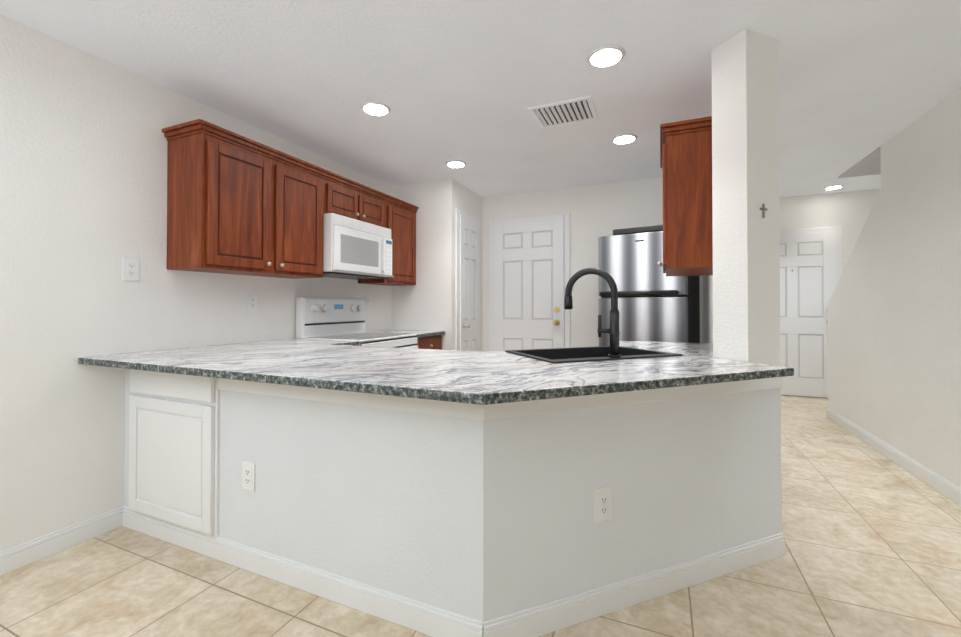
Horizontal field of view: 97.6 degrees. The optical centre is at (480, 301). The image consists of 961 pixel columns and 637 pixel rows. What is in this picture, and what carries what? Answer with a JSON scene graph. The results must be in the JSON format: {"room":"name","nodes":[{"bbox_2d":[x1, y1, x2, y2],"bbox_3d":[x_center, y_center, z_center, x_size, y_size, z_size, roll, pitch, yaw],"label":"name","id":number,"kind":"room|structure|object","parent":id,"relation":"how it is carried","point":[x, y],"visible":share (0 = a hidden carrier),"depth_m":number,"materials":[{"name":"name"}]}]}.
{"room":"kitchen","nodes":[
{"label":"kitchen","id":0,"kind":"room"},
{"bbox_2d":[0,15,391,551],"bbox_3d":[-2.050,-0.027,2.105,0.140,2.440,7.080,0,-1,23],"label":"wall","id":1,"kind":"structure","parent":0,"point":[83,175],"depth_m":2.10,"materials":[{"name":"paint"}]},
{"bbox_2d":[122,258,138,280],"bbox_3d":[-1.895,-0.171,2.279,0.008,0.124,0.078,0,-1,23],"label":"outlet","id":2,"kind":"object","parent":1,"relation":"attached to","point":[130,269],"visible":1,"depth_m":2.27,"materials":[{"name":"white plastic"}]},
{"bbox_2d":[162,120,329,278],"bbox_3d":[-1.497,-0.575,2.806,0.324,0.790,0.915,0,-1,23],"label":"upper cabinet","id":3,"kind":"object","parent":1,"relation":"attached to","point":[237,204],"depth_m":2.53,"materials":[{"name":"brown wood"}]},
{"bbox_2d":[247,294,256,311],"bbox_3d":[-1.603,0.011,2.954,0.008,0.124,0.078,0,-1,23],"label":"outlet","id":4,"kind":"object","parent":1,"relation":"attached to","point":[251,302],"visible":1,"depth_m":2.95,"materials":[{"name":"white plastic"}]},
{"bbox_2d":[330,172,365,221],"bbox_3d":[-1.230,-0.813,3.428,0.324,0.302,0.434,0,-1,23],"label":"upper cabinet","id":5,"kind":"object","parent":1,"relation":"attached to","point":[347,197],"depth_m":3.39,"materials":[{"name":"brown wood"}]},
{"bbox_2d":[323,213,391,279],"bbox_3d":[-1.113,-0.431,3.551,0.439,0.455,0.754,0,-1,23],"label":"over-the-range microwave","id":6,"kind":"object","parent":5,"relation":"attached to","point":[354,249],"visible":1,"depth_m":3.37,"materials":[{"name":"white plastic"}]},
{"bbox_2d":[366,296,370,308],"bbox_3d":[-1.099,0.014,4.123,0.008,0.124,0.078,0,-1,23],"label":"outlet","id":7,"kind":"object","parent":1,"relation":"attached to","point":[368,302],"visible":1,"depth_m":4.12,"materials":[{"name":"white plastic"}]},
{"bbox_2d":[366,187,389,228],"bbox_3d":[-1.101,-0.810,3.727,0.324,0.302,0.433,0,-1,23],"label":"upper cabinet","id":8,"kind":"object","parent":1,"relation":"attached to","point":[377,204],"depth_m":3.75,"materials":[{"name":"brown wood"}]},
{"bbox_2d":[358,196,417,285],"bbox_3d":[-0.908,-0.561,4.174,0.324,0.790,0.543,0,-1,23],"label":"upper cabinet","id":9,"kind":"object","parent":1,"relation":"attached to","point":[402,215],"depth_m":4.11,"materials":[{"name":"brown wood"}]},
{"bbox_2d":[391,179,481,351],"bbox_3d":[-0.464,0.000,4.699,0.720,2.440,0.780,0,-1,23],"label":"wall","id":10,"kind":"structure","parent":0,"point":[426,301],"depth_m":4.31,"materials":[{"name":"paint"}]},
{"bbox_2d":[455,208,479,350],"bbox_3d":[-0.089,0.137,4.514,0.112,2.162,0.594,0,-1,23],"label":"pantry door","id":11,"kind":"structure","parent":10,"relation":"in","point":[467,281],"depth_m":4.46,"materials":[{"name":"white wood"}]},
{"bbox_2d":[0,395,960,636],"bbox_3d":[1.067,1.231,1.947,6.300,0.080,9.400,0,-1,23],"label":"floor","id":12,"kind":"structure","parent":0,"point":[872,537],"depth_m":1.75,"materials":[{"name":"tile"}]},
{"bbox_2d":[296,297,417,348],"bbox_3d":[-0.967,0.590,3.483,0.714,1.235,0.756,0,-1,23],"label":"range","id":13,"kind":"object","parent":12,"relation":"on","point":[332,318],"visible":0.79,"depth_m":3.46,"materials":[{"name":"white metal"}]},
{"bbox_2d":[416,335,441,349],"bbox_3d":[-0.770,0.773,4.107,0.619,0.882,0.530,0,-1,23],"label":"base cabinet","id":14,"kind":"object","parent":12,"relation":"on","point":[431,342],"visible":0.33,"depth_m":3.97,"materials":[{"name":"brown wood"}]},
{"bbox_2d":[78,268,793,537],"bbox_3d":[-0.011,0.469,2.647,3.168,1.258,2.618,0,-1,23],"label":"kitchen counter","id":15,"kind":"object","parent":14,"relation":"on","point":[174,416],"depth_m":1.92,"materials":[{"name":"stone"}]},
{"bbox_2d":[564,268,620,357],"bbox_3d":[0.544,0.051,2.059,0.275,0.434,0.069,0,-1,23],"label":"tap","id":16,"kind":"object","parent":15,"relation":"on","point":[614,333],"depth_m":2.01,"materials":[{"name":"black metal"}]},
{"bbox_2d":[505,346,682,362],"bbox_3d":[0.580,0.376,2.217,0.888,0.212,0.888,0,-1,23],"label":"sink basin","id":17,"kind":"object","parent":15,"relation":"in","point":[597,354],"depth_m":2.22,"materials":[{"name":"black metal"}]},
{"bbox_2d":[711,29,779,365],"bbox_3d":[1.287,-0.469,2.044,0.220,1.557,0.180,0,-1,-22],"label":"post","id":18,"kind":"object","parent":15,"relation":"on","point":[746,236],"visible":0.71,"depth_m":1.97,"materials":[{"name":"paint"}]},
{"bbox_2d":[760,204,767,217],"bbox_3d":[1.317,-0.420,1.955,0.047,0.068,0.011,0,-1,-22],"label":"cross ornament","id":19,"kind":"object","parent":18,"relation":"hanging from","point":[763,209],"visible":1,"depth_m":1.95,"materials":[{"name":"grey metal"}]},
{"bbox_2d":[124,369,781,629],"bbox_3d":[-0.217,0.752,2.179,3.161,0.882,1.202,0,-1,23],"label":"half wall","id":20,"kind":"structure","parent":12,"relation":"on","point":[483,521],"depth_m":1.64,"materials":[{"name":"paint"}]},
{"bbox_2d":[242,461,254,491],"bbox_3d":[-1.034,0.780,1.872,0.078,0.124,0.008,0,-1,23],"label":"outlet","id":21,"kind":"object","parent":20,"relation":"attached to","point":[248,475],"visible":1,"depth_m":1.87,"materials":[{"name":"white plastic"}]},
{"bbox_2d":[594,487,611,522],"bbox_3d":[0.469,0.777,1.604,0.078,0.124,0.008,0,-1,-22],"label":"outlet","id":22,"kind":"object","parent":20,"relation":"attached to","point":[602,504],"visible":1,"depth_m":1.60,"materials":[{"name":"white plastic"}]},
{"bbox_2d":[598,224,699,345],"bbox_3d":[1.512,0.293,3.776,0.720,1.835,0.733,0,-1,35],"label":"refrigerator","id":23,"kind":"object","parent":12,"relation":"on","point":[655,304],"visible":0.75,"depth_m":3.54,"materials":[{"name":"silver metal"}]},
{"bbox_2d":[0,0,960,197],"bbox_3d":[1.067,-1.364,1.974,6.300,0.230,9.400,0,-1,23],"label":"ceiling","id":24,"kind":"structure","parent":0,"point":[469,82],"depth_m":2.28,"materials":[{"name":"paint"}]},
{"bbox_2d":[360,101,390,114],"bbox_3d":[-0.675,-1.235,2.707,0.190,0.011,0.190,0,-1,23],"label":"recessed light","id":25,"kind":"object","parent":24,"relation":"in","point":[374,108],"visible":1,"depth_m":2.68,"materials":[{"name":"white plastic"}]},
{"bbox_2d":[445,160,465,167],"bbox_3d":[-0.220,-1.224,3.763,0.190,0.011,0.190,0,-1,23],"label":"recessed light","id":26,"kind":"object","parent":24,"relation":"in","point":[455,163],"visible":0.96,"depth_m":3.73,"materials":[{"name":"white plastic"}]},
{"bbox_2d":[527,96,598,128],"bbox_3d":[0.551,-1.232,2.772,0.400,0.016,0.340,0,-1,23],"label":"ceiling vent","id":27,"kind":"object","parent":24,"relation":"in","point":[568,112],"visible":0.98,"depth_m":2.75,"materials":[{"name":"white metal"}]},
{"bbox_2d":[587,45,625,66],"bbox_3d":[0.638,-1.241,2.141,0.190,0.011,0.190,0,-1,23],"label":"recessed light","id":28,"kind":"object","parent":24,"relation":"in","point":[606,56],"visible":1,"depth_m":2.12,"materials":[{"name":"white plastic"}]},
{"bbox_2d":[611,134,637,143],"bbox_3d":[1.093,-1.230,3.197,0.190,0.011,0.190,0,-1,23],"label":"recessed light","id":29,"kind":"object","parent":24,"relation":"in","point":[623,138],"visible":0.98,"depth_m":3.17,"materials":[{"name":"white"}]},
{"bbox_2d":[823,185,843,189],"bbox_3d":[4.234,-1.360,5.041,0.190,0.011,0.190,0,-1,23],"label":"recessed light","id":30,"kind":"object","parent":24,"relation":"in","point":[832,187],"visible":0.98,"depth_m":5.02,"materials":[{"name":"white"}]},
{"bbox_2d":[482,177,701,351],"bbox_3d":[0.820,-0.001,4.647,3.120,2.440,0.140,0,-1,23],"label":"wall","id":31,"kind":"structure","parent":0,"point":[596,211],"depth_m":4.45,"materials":[{"name":"paint"}]},
{"bbox_2d":[489,213,569,351],"bbox_3d":[0.512,0.138,4.638,0.934,2.162,0.116,0,-1,23],"label":"door","id":32,"kind":"structure","parent":31,"relation":"in","point":[529,267],"depth_m":4.65,"materials":[{"name":"white wood"}]},
{"bbox_2d":[702,275,712,342],"bbox_3d":[2.192,-0.082,4.040,0.120,2.590,4.090,0,-1,23],"label":"wall","id":33,"kind":"structure","parent":0,"point":[707,308],"depth_m":3.54,"materials":[{"name":"paint"}]},
{"bbox_2d":[657,116,712,276],"bbox_3d":[1.314,-0.587,2.641,0.378,0.810,0.764,0,-1,23],"label":"upper cabinet","id":34,"kind":"object","parent":33,"relation":"attached to","point":[686,156],"visible":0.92,"depth_m":2.33,"materials":[{"name":"brown wood"}]},
{"bbox_2d":[779,189,879,397],"bbox_3d":[4.351,-0.068,5.412,3.000,2.590,0.140,0,-1,23],"label":"wall","id":35,"kind":"structure","parent":0,"point":[849,212],"depth_m":5.30,"materials":[{"name":"paint"}]},
{"bbox_2d":[779,226,841,397],"bbox_3d":[4.022,0.146,5.411,1.039,2.162,0.116,0,-1,23],"label":"entry door","id":36,"kind":"structure","parent":35,"relation":"in","point":[810,267],"depth_m":5.37,"materials":[{"name":"white wood"}]},
{"bbox_2d":[838,147,880,177],"bbox_3d":[3.928,-1.226,3.506,1.239,0.011,0.879,0,-1,23],"label":"ceiling soffit","id":37,"kind":"structure","parent":0,"point":[870,164],"depth_m":3.83,"materials":[{"name":"grey paint"}]},
{"bbox_2d":[827,88,960,487],"bbox_3d":[2.170,-0.041,0.831,0.120,2.440,7.800,0,-1,23],"label":"wall","id":38,"kind":"structure","parent":0,"point":[894,337],"depth_m":2.95,"materials":[{"name":"paint"}]},
{"bbox_2d":[0,407,960,636],"bbox_3d":[0.955,1.141,1.941,5.500,0.099,8.900,0,-1,23],"label":"baseboard","id":39,"kind":"structure","parent":38,"relation":"attached to","point":[535,621],"depth_m":1.75,"materials":[{"name":"white wood"}]}
]}

